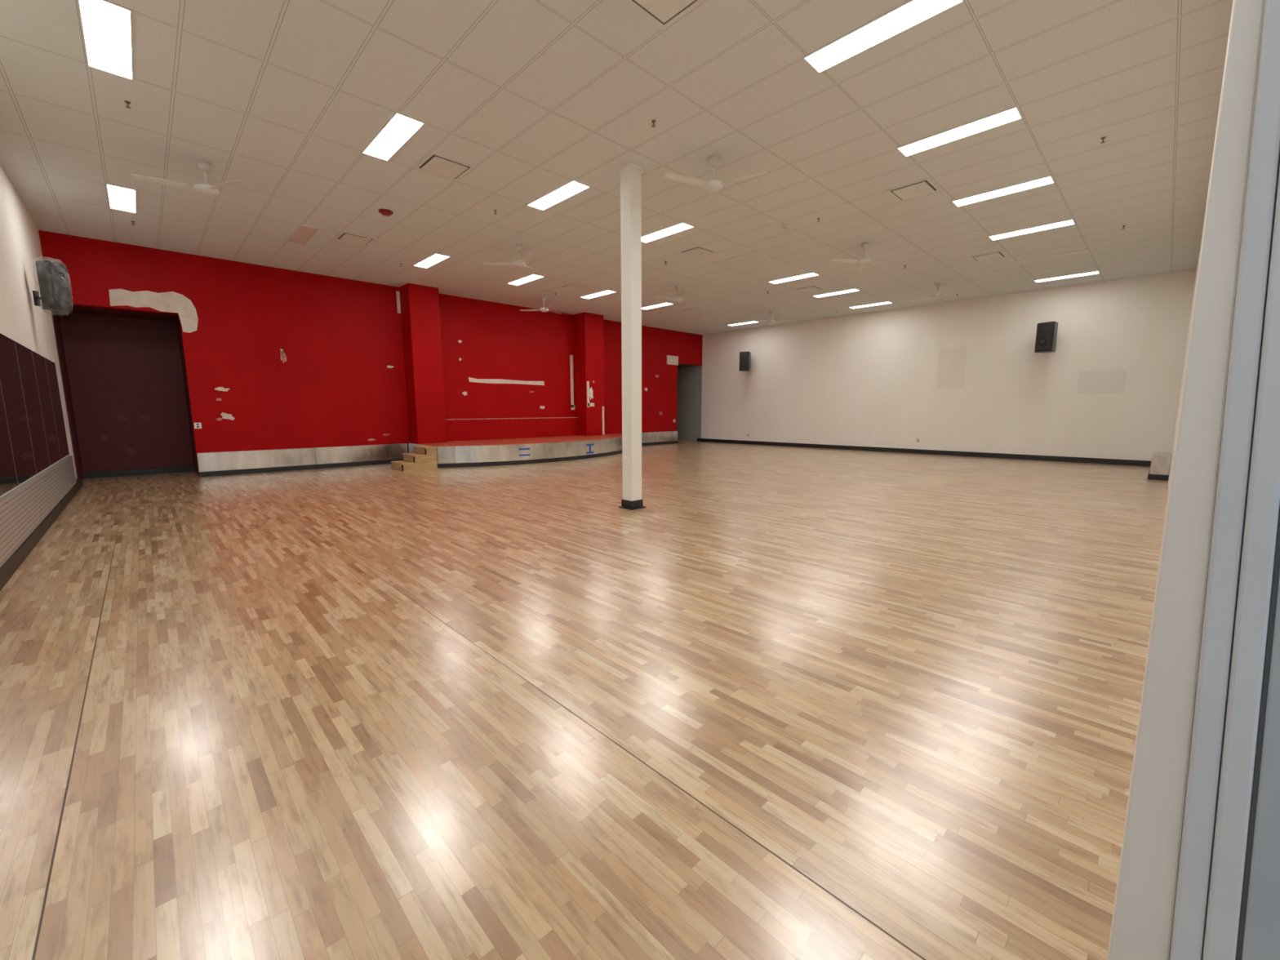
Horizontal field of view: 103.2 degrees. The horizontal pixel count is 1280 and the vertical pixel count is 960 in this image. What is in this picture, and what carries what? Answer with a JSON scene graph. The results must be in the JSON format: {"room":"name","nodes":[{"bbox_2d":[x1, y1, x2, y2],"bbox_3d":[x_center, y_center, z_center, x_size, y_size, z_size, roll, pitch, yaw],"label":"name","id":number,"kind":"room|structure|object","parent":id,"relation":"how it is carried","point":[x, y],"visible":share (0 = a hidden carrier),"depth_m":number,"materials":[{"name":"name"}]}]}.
{"room":"dance studio","nodes":[
{"label":"dance studio","id":0,"kind":"room"},
{"bbox_2d":[0,163,76,497],"bbox_3d":[-5.398,-1.381,3.881,0.200,4.385,14.010,-8,11,-44],"label":"wall","id":1,"kind":"structure","parent":0,"point":[28,325],"depth_m":6.71,"materials":[{"name":"white paint"}]},
{"bbox_2d":[0,383,17,496],"bbox_3d":[-5.680,-0.627,4.437,0.016,1.500,1.246,-8,11,-44],"label":"wall mirror","id":2,"kind":"object","parent":1,"relation":"attached to","point":[8,480],"visible":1,"depth_m":4.73,"materials":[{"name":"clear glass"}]},
{"bbox_2d":[0,333,36,485],"bbox_3d":[-6.552,-0.749,5.325,0.016,1.500,1.246,-8,11,-44],"label":"window","id":3,"kind":"structure","parent":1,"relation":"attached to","point":[10,376],"depth_m":5.30,"materials":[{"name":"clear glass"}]},
{"bbox_2d":[14,341,50,474],"bbox_3d":[-7.424,-0.870,6.212,0.016,1.500,1.246,-8,11,-44],"label":"wall mirror","id":4,"kind":"object","parent":1,"relation":"attached to","point":[24,356],"visible":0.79,"depth_m":6.17,"materials":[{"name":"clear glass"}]},
{"bbox_2d":[0,455,76,567],"bbox_3d":[-5.086,0.447,3.995,0.042,0.468,12.880,-8,11,-44],"label":"perforated panel","id":5,"kind":"object","parent":1,"relation":"attached to","point":[22,509],"visible":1,"depth_m":5.20,"materials":[{"name":"metal"}]},
{"bbox_2d":[0,478,83,591],"bbox_3d":[-5.388,0.702,4.353,0.060,0.130,13.760,-8,11,-44],"label":"baseboard","id":6,"kind":"structure","parent":1,"relation":"attached to","point":[15,560],"depth_m":5.05,"materials":[{"name":"black plastic"}]},
{"bbox_2d":[31,351,61,465],"bbox_3d":[-8.296,-0.992,7.100,0.016,1.500,1.246,-8,11,-44],"label":"wall mirror","id":7,"kind":"object","parent":1,"relation":"attached to","point":[39,362],"visible":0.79,"depth_m":7.06,"materials":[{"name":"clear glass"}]},
{"bbox_2d":[31,260,72,311],"bbox_3d":[-8.257,-2.697,7.090,0.458,0.755,0.302,1,8,6],"label":"wall speaker","id":8,"kind":"object","parent":1,"relation":"attached to","point":[53,279],"visible":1,"depth_m":7.02,"materials":[{"name":"grey plastic"}]},
{"bbox_2d":[48,262,72,309],"bbox_3d":[-8.061,-2.695,7.069,0.013,0.571,0.198,1,8,6],"label":"grille","id":9,"kind":"object","parent":8,"relation":"attached to","point":[60,294],"depth_m":7.05,"materials":[{"name":"grey metal"}]},
{"bbox_2d":[44,357,69,458],"bbox_3d":[-9.167,-1.114,7.987,0.016,1.500,1.246,-8,11,-44],"label":"wall mirror","id":10,"kind":"object","parent":1,"relation":"attached to","point":[51,366],"visible":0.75,"depth_m":7.95,"materials":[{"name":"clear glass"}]},
{"bbox_2d":[51,305,198,479],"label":"door","id":11,"kind":"structure","parent":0,"point":[123,372],"depth_m":10.40,"materials":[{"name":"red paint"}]},
{"bbox_2d":[83,466,195,478],"bbox_3d":[-10.504,-0.167,10.708,1.674,0.120,0.030,-8,11,-44],"label":"baseboard","id":12,"kind":"structure","parent":11,"relation":"attached to","point":[188,468],"depth_m":10.65,"materials":[{"name":"black plastic"}]},
{"bbox_2d":[38,230,702,475],"bbox_3d":[-3.881,-2.950,15.158,18.254,4.385,0.206,-8,11,-44],"label":"wall","id":13,"kind":"structure","parent":0,"point":[275,357],"depth_m":11.74,"materials":[{"name":"red paint"}]},
{"bbox_2d":[194,422,201,428],"bbox_3d":[-8.956,-1.100,10.283,0.110,0.120,0.011,-8,11,-44],"label":"wall outlet","id":14,"kind":"object","parent":13,"relation":"attached to","point":[197,425],"visible":1,"depth_m":10.28,"materials":[{"name":"white plastic"}]},
{"bbox_2d":[196,447,315,471],"bbox_3d":[-8.250,-0.455,11.032,2.060,0.388,0.052,-8,11,-44],"label":"panel","id":15,"kind":"object","parent":13,"relation":"attached to","point":[241,460],"visible":1,"depth_m":10.94,"materials":[{"name":"metal"}]},
{"bbox_2d":[199,458,403,476],"bbox_3d":[-7.504,-0.311,11.776,4.130,0.100,0.070,-8,11,-44],"label":"baseboard","id":16,"kind":"structure","parent":13,"relation":"attached to","point":[222,473],"depth_m":11.42,"materials":[{"name":"black plastic"}]},
{"bbox_2d":[314,443,407,464],"bbox_3d":[-6.772,-0.655,12.456,2.055,0.388,0.052,-8,11,-44],"label":"panel","id":17,"kind":"object","parent":13,"relation":"attached to","point":[330,455],"visible":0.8,"depth_m":12.36,"materials":[{"name":"metal"}]},
{"bbox_2d":[445,417,577,441],"bbox_3d":[-3.752,-1.555,15.223,4.620,0.598,0.164,-8,11,-44],"label":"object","id":18,"kind":"structure","parent":13,"relation":"attached to","point":[457,429],"depth_m":14.98,"materials":[{"name":"red paint"}]},
{"bbox_2d":[641,440,677,445],"bbox_3d":[0.559,-1.405,19.546,2.630,0.100,0.070,-8,11,-44],"label":"baseboard","id":19,"kind":"structure","parent":13,"relation":"attached to","point":[669,442],"depth_m":19.68,"materials":[{"name":"black plastic"}]},
{"bbox_2d":[641,431,677,443],"bbox_3d":[0.554,-1.649,19.516,2.630,0.388,0.052,-8,11,-44],"label":"panel","id":20,"kind":"object","parent":13,"relation":"attached to","point":[651,437],"visible":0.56,"depth_m":19.66,"materials":[{"name":"metal"}]},
{"bbox_2d":[399,283,446,444],"bbox_3d":[-5.534,-2.900,12.995,0.740,3.883,0.579,-8,11,-44],"label":"pillar","id":21,"kind":"structure","parent":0,"point":[420,304],"depth_m":12.77,"materials":[{"name":"red paint"}]},
{"bbox_2d":[0,440,1168,959],"bbox_3d":[-0.441,-0.249,11.968,18.254,0.100,20.060,-8,11,-44],"label":"floor","id":22,"kind":"structure","parent":0,"point":[786,703],"depth_m":2.30,"materials":[{"name":"brown wood"}]},
{"bbox_2d":[390,445,437,471],"bbox_3d":[-5.268,-0.521,11.824,0.800,0.495,0.720,-8,11,-44],"label":"stairs","id":23,"kind":"structure","parent":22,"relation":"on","point":[424,457],"depth_m":11.70,"materials":[{"name":"brown wood"}]},
{"bbox_2d":[407,433,622,467],"bbox_3d":[-2.306,-0.965,14.964,7.850,0.500,2.655,-8,11,-44],"label":"stage","id":24,"kind":"object","parent":22,"relation":"on","point":[506,451],"visible":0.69,"depth_m":12.89,"materials":[{"name":"wood"}]},
{"bbox_2d":[617,161,645,510],"bbox_3d":[-0.112,-1.790,6.757,0.270,4.385,0.270,-8,11,-44],"label":"support column","id":25,"kind":"structure","parent":22,"relation":"on","point":[630,172],"depth_m":6.67,"materials":[{"name":"white paint"}]},
{"bbox_2d":[1147,451,1171,480],"bbox_3d":[10.329,-0.290,10.092,1.240,0.460,0.278,-8,11,-44],"label":"plinth","id":26,"kind":"object","parent":22,"relation":"on","point":[1159,469],"visible":0.98,"depth_m":9.68,"materials":[{"name":"paint"}]},
{"bbox_2d":[573,311,604,435],"bbox_3d":[-1.665,-3.423,16.704,0.770,3.883,0.607,-8,11,-44],"label":"wall","id":27,"kind":"structure","parent":0,"point":[588,335],"depth_m":16.46,"materials":[{"name":"red paint"}]},
{"bbox_2d":[0,0,1233,334],"bbox_3d":[0.998,-4.489,9.878,18.254,0.100,14.210,-8,11,-44],"label":"ceiling","id":28,"kind":"structure","parent":0,"point":[282,99],"depth_m":5.72,"materials":[{"name":"tile"}]},
{"bbox_2d":[76,0,133,80],"bbox_3d":[-4.390,-3.633,4.189,0.294,0.012,1.154,-8,11,-44],"label":"recessed light","id":29,"kind":"object","parent":28,"relation":"in","point":[106,25],"visible":1,"depth_m":4.15,"materials":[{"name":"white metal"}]},
{"bbox_2d":[105,182,137,213],"bbox_3d":[-7.500,-4.067,7.356,0.294,0.012,1.154,-8,11,-44],"label":"recessed light","id":30,"kind":"object","parent":28,"relation":"in","point":[122,198],"visible":1,"depth_m":7.31,"materials":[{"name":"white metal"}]},
{"bbox_2d":[124,100,130,108],"bbox_3d":[-5.092,-3.731,5.049,0.048,0.052,0.048,-8,11,-44],"label":"sprinkler","id":31,"kind":"object","parent":28,"relation":"attached to","point":[127,103],"visible":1,"depth_m":5.04,"materials":[{"name":"metal"}]},
{"bbox_2d":[131,160,244,211],"bbox_3d":[-5.409,-3.762,6.451,1.196,0.375,1.036,-1,8,-6],"label":"ceiling fan","id":32,"kind":"object","parent":28,"relation":"hanging from","point":[203,188],"visible":1,"depth_m":6.22,"materials":[{"name":"metal"}]},
{"bbox_2d":[285,224,319,244],"bbox_3d":[-5.909,-4.283,8.889,0.294,0.012,1.154,-8,11,-44],"label":"ceiling vent","id":33,"kind":"object","parent":28,"relation":"in","point":[302,234],"visible":1,"depth_m":8.85,"materials":[{"name":"white metal"}]},
{"bbox_2d":[333,231,376,245],"bbox_3d":[-5.093,-4.306,9.082,0.540,0.022,0.540,-8,11,-44],"label":"ceiling vent","id":34,"kind":"object","parent":28,"relation":"in","point":[343,236],"visible":1,"depth_m":9.02,"materials":[{"name":"white metal"}]},
{"bbox_2d":[378,208,392,216],"bbox_3d":[-3.922,-4.118,7.835,0.200,0.055,0.200,-8,11,-44],"label":"smoke detector","id":35,"kind":"object","parent":28,"relation":"attached to","point":[386,212],"visible":1,"depth_m":7.79,"materials":[{"name":"plastic"}]},
{"bbox_2d":[361,111,425,160],"bbox_3d":[-2.799,-3.849,5.722,0.294,0.012,1.154,-8,11,-44],"label":"recessed light","id":36,"kind":"object","parent":28,"relation":"in","point":[400,128],"visible":1,"depth_m":5.66,"materials":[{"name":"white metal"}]},
{"bbox_2d":[413,253,449,268],"bbox_3d":[-4.297,-4.502,10.443,0.294,0.012,1.154,-8,11,-44],"label":"recessed light","id":37,"kind":"object","parent":28,"relation":"in","point":[434,259],"visible":1,"depth_m":10.41,"materials":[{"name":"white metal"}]},
{"bbox_2d":[414,151,475,181],"bbox_3d":[-2.464,-3.939,6.405,0.540,0.022,0.540,-8,11,-44],"label":"ceiling vent","id":38,"kind":"object","parent":28,"relation":"in","point":[434,163],"visible":1,"depth_m":6.36,"materials":[{"name":"white metal"}]},
{"bbox_2d":[482,244,543,272],"bbox_3d":[-2.200,-4.212,9.648,1.196,0.375,1.036,4,9,28],"label":"ceiling fan","id":39,"kind":"object","parent":28,"relation":"hanging from","point":[517,263],"visible":1,"depth_m":9.48,"materials":[{"name":"metal"}]},
{"bbox_2d":[507,274,544,285],"bbox_3d":[-2.706,-4.718,11.976,0.294,0.012,1.154,-8,11,-44],"label":"recessed light","id":40,"kind":"object","parent":28,"relation":"in","point":[533,277],"visible":1,"depth_m":11.93,"materials":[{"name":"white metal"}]},
{"bbox_2d":[520,297,559,313],"bbox_3d":[-2.551,-4.824,14.057,1.196,0.375,1.036,5,10,34],"label":"ceiling fan","id":41,"kind":"object","parent":28,"relation":"hanging from","point":[544,299],"visible":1,"depth_m":13.91,"materials":[{"name":"metal"}]},
{"bbox_2d":[526,179,590,210],"bbox_3d":[-1.186,-4.067,7.276,0.294,0.012,1.154,-8,11,-44],"label":"recessed light","id":42,"kind":"object","parent":28,"relation":"in","point":[573,187],"visible":1,"depth_m":7.24,"materials":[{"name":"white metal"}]},
{"bbox_2d":[559,283,589,290],"bbox_3d":[-1.635,-4.810,12.662,0.540,0.022,0.540,-8,11,-44],"label":"ceiling vent","id":43,"kind":"object","parent":28,"relation":"in","point":[575,286],"visible":1,"depth_m":12.60,"materials":[{"name":"white metal"}]},
{"bbox_2d":[580,289,616,298],"bbox_3d":[-1.122,-4.933,13.502,0.294,0.012,1.154,-8,11,-44],"label":"recessed light","id":44,"kind":"object","parent":28,"relation":"in","point":[606,291],"visible":1,"depth_m":13.47,"materials":[{"name":"white plastic"}]},
{"bbox_2d":[651,120,655,127],"bbox_3d":[0.145,-3.788,5.397,0.048,0.052,0.048,-8,11,-44],"label":"sprinkler","id":45,"kind":"object","parent":28,"relation":"attached to","point":[653,122],"visible":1,"depth_m":5.39,"materials":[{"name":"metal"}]},
{"bbox_2d":[641,302,672,309],"bbox_3d":[0.469,-5.149,15.035,0.294,0.012,1.154,-8,11,-44],"label":"recessed light","id":46,"kind":"object","parent":28,"relation":"in","point":[666,303],"visible":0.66,"depth_m":14.97,"materials":[{"name":"white plastic"}]},
{"bbox_2d":[624,0,703,29],"bbox_3d":[0.186,-3.569,3.707,0.540,0.022,0.540,-8,11,-44],"label":"ceiling vent","id":47,"kind":"object","parent":28,"relation":"in","point":[663,13],"visible":1,"depth_m":3.86,"materials":[{"name":"white metal"}]},
{"bbox_2d":[641,222,694,243],"bbox_3d":[0.405,-4.283,8.809,0.294,0.012,1.154,-8,11,-44],"label":"recessed light","id":48,"kind":"object","parent":28,"relation":"in","point":[682,226],"visible":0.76,"depth_m":8.76,"materials":[{"name":"white plastic"}]},
{"bbox_2d":[656,285,704,306],"bbox_3d":[0.938,-4.662,12.843,1.196,0.375,1.036,-1,8,-6],"label":"ceiling fan","id":49,"kind":"object","parent":28,"relation":"hanging from","point":[677,300],"visible":1,"depth_m":12.61,"materials":[{"name":"metal"}]},
{"bbox_2d":[679,307,703,312],"bbox_3d":[1.596,-5.239,15.707,0.540,0.022,0.540,-8,11,-44],"label":"ceiling vent","id":50,"kind":"object","parent":28,"relation":"in","point":[691,309],"visible":1,"depth_m":15.64,"materials":[{"name":"white metal"}]},
{"bbox_2d":[677,245,716,257],"bbox_3d":[1.105,-4.427,9.872,0.540,0.022,0.540,-8,11,-44],"label":"ceiling vent","id":51,"kind":"object","parent":28,"relation":"in","point":[696,251],"visible":1,"depth_m":9.81,"materials":[{"name":"white metal"}]},
{"bbox_2d":[664,155,767,208],"bbox_3d":[0.907,-3.761,6.365,1.196,0.375,1.036,0,8,3],"label":"ceiling fan","id":52,"kind":"object","parent":28,"relation":"hanging from","point":[713,185],"visible":1,"depth_m":6.14,"materials":[{"name":"metal"}]},
{"bbox_2d":[727,320,759,325],"bbox_3d":[3.666,-5.582,18.115,0.294,0.012,1.154,-8,11,-44],"label":"recessed light","id":53,"kind":"object","parent":28,"relation":"in","point":[752,322],"visible":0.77,"depth_m":18.13,"materials":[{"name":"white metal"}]},
{"bbox_2d":[752,311,789,325],"bbox_3d":[4.139,-5.109,16.019,1.196,0.375,1.036,1,8,11],"label":"ceiling fan","id":54,"kind":"object","parent":28,"relation":"hanging from","point":[771,322],"visible":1,"depth_m":15.80,"materials":[{"name":"metal"}]},
{"bbox_2d":[782,223,795,230],"bbox_3d":[2.486,-4.222,8.482,0.220,0.050,0.220,-8,11,-44],"label":"smoke detector","id":55,"kind":"object","parent":28,"relation":"attached to","point":[787,226],"visible":1,"depth_m":8.43,"materials":[{"name":"white plastic"}]},
{"bbox_2d":[768,272,819,284],"bbox_3d":[3.580,-4.714,11.868,0.294,0.012,1.154,-8,11,-44],"label":"recessed light","id":56,"kind":"object","parent":28,"relation":"in","point":[810,274],"visible":1,"depth_m":11.83,"materials":[{"name":"white plastic"}]},
{"bbox_2d":[794,284,823,292],"bbox_3d":[4.316,-4.859,12.938,0.540,0.022,0.540,-8,11,-44],"label":"ceiling vent","id":57,"kind":"object","parent":28,"relation":"in","point":[811,288],"visible":1,"depth_m":12.89,"materials":[{"name":"white metal"}]},
{"bbox_2d":[813,288,860,297],"bbox_3d":[5.171,-4.930,13.402,0.294,0.012,1.154,-8,11,-44],"label":"recessed light","id":58,"kind":"object","parent":28,"relation":"in","point":[854,289],"visible":1,"depth_m":13.35,"materials":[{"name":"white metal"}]},
{"bbox_2d":[831,242,901,271],"bbox_3d":[4.206,-4.213,9.571,1.196,0.375,1.036,2,8,17],"label":"ceiling fan","id":59,"kind":"object","parent":28,"relation":"hanging from","point":[863,261],"visible":1,"depth_m":9.37,"materials":[{"name":"metal"}]},
{"bbox_2d":[848,301,892,308],"bbox_3d":[6.776,-5.148,14.948,0.294,0.012,1.154,-8,11,-44],"label":"recessed light","id":60,"kind":"object","parent":28,"relation":"in","point":[886,302],"visible":1,"depth_m":14.90,"materials":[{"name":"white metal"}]},
{"bbox_2d":[803,0,964,73],"bbox_3d":[1.924,-3.633,4.109,0.294,0.012,1.154,-8,11,-44],"label":"recessed light","id":61,"kind":"object","parent":28,"relation":"in","point":[911,13],"visible":1,"depth_m":4.11,"materials":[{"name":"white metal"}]},
{"bbox_2d":[885,177,941,201],"bbox_3d":[3.825,-4.047,7.103,0.540,0.022,0.540,-8,11,-44],"label":"ceiling vent","id":62,"kind":"object","parent":28,"relation":"in","point":[925,186],"visible":1,"depth_m":7.07,"materials":[{"name":"white metal"}]},
{"bbox_2d":[908,282,964,302],"bbox_3d":[7.193,-4.633,12.555,1.196,0.375,1.036,-5,10,-34],"label":"ceiling fan","id":63,"kind":"object","parent":28,"relation":"hanging from","point":[938,295],"visible":1,"depth_m":12.42,"materials":[{"name":"metal"}]},
{"bbox_2d":[897,105,1022,156],"bbox_3d":[3.515,-3.849,5.642,0.294,0.012,1.154,-8,11,-44],"label":"recessed light","id":64,"kind":"object","parent":28,"relation":"in","point":[1011,114],"visible":1,"depth_m":5.60,"materials":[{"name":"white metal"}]},
{"bbox_2d":[968,250,1007,262],"bbox_3d":[7.001,-4.484,10.204,0.540,0.022,0.540,-8,11,-44],"label":"ceiling vent","id":65,"kind":"object","parent":28,"relation":"in","point":[1000,254],"visible":1,"depth_m":10.16,"materials":[{"name":"white metal"}]},
{"bbox_2d":[951,175,1054,207],"bbox_3d":[5.099,-4.064,7.169,0.294,0.012,1.154,-8,11,-44],"label":"recessed light","id":66,"kind":"object","parent":28,"relation":"in","point":[1048,180],"visible":1,"depth_m":7.14,"materials":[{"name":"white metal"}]},
{"bbox_2d":[988,218,1075,240],"bbox_3d":[6.690,-4.279,8.702,0.294,0.012,1.154,-8,11,-44],"label":"recessed light","id":67,"kind":"object","parent":28,"relation":"in","point":[1068,222],"visible":1,"depth_m":8.67,"materials":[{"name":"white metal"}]},
{"bbox_2d":[1034,271,1099,282],"bbox_3d":[9.886,-4.713,11.782,0.294,0.012,1.154,-8,11,-44],"label":"recessed light","id":68,"kind":"object","parent":28,"relation":"in","point":[1093,272],"visible":1,"depth_m":11.73,"materials":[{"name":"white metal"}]},
{"bbox_2d":[1100,136,1106,143],"bbox_3d":[5.242,-3.846,5.747,0.048,0.052,0.048,-8,11,-44],"label":"sprinkler","id":69,"kind":"object","parent":28,"relation":"attached to","point":[1104,137],"visible":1,"depth_m":5.74,"materials":[{"name":"metal"}]},
{"bbox_2d":[676,364,702,440],"bbox_3d":[0.287,-3.450,22.639,1.850,3.300,5.100,-8,11,-44],"label":"wall","id":70,"kind":"structure","parent":0,"point":[689,380],"depth_m":21.81,"materials":[{"name":"paint"}]},
{"bbox_2d":[701,268,1195,461],"bbox_3d":[7.540,-3.136,16.348,0.204,4.385,14.010,-8,11,-44],"label":"wall","id":71,"kind":"structure","parent":0,"point":[966,375],"depth_m":14.27,"materials":[{"name":"white paint"}]},
{"bbox_2d":[738,351,751,371],"bbox_3d":[4.024,-4.475,19.213,0.375,0.699,0.619,5,9,31],"label":"wall speaker","id":72,"kind":"object","parent":71,"relation":"attached to","point":[744,357],"visible":1,"depth_m":18.96},
{"bbox_2d":[739,352,747,369],"bbox_3d":[3.871,-4.440,18.969,0.314,0.626,0.021,5,9,31],"label":"grille","id":73,"kind":"object","parent":72,"relation":"attached to","point":[743,356],"depth_m":18.96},
{"bbox_2d":[697,438,1151,466],"bbox_3d":[7.323,-1.037,16.705,0.030,0.130,14.010,-8,11,-44],"label":"baseboard","id":74,"kind":"structure","parent":71,"relation":"attached to","point":[1064,459],"depth_m":14.77,"materials":[{"name":"black plastic"}]},
{"bbox_2d":[1034,321,1057,353],"bbox_3d":[10.316,-3.585,12.807,0.619,0.722,0.375,-5,9,-30],"label":"wall speaker","id":75,"kind":"object","parent":71,"relation":"attached to","point":[1046,332],"visible":1,"depth_m":12.63},
{"bbox_2d":[1035,322,1052,351],"bbox_3d":[10.066,-3.565,12.663,0.021,0.646,0.314,-5,9,-30],"label":"grille","id":76,"kind":"object","parent":75,"relation":"attached to","point":[1043,342],"depth_m":12.64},
{"bbox_2d":[1168,253,1199,490],"bbox_3d":[5.887,-1.585,5.213,18.254,4.385,0.200,-8,11,-44],"label":"wall","id":77,"kind":"structure","parent":0,"point":[1174,434],"depth_m":9.92,"materials":[{"name":"white paint"}]},
{"bbox_2d":[1106,0,1279,959],"bbox_3d":[1.101,-0.116,0.641,0.114,2.750,0.596,-8,11,-44],"label":"door","id":78,"kind":"structure","parent":77,"relation":"in","point":[1142,925],"depth_m":0.80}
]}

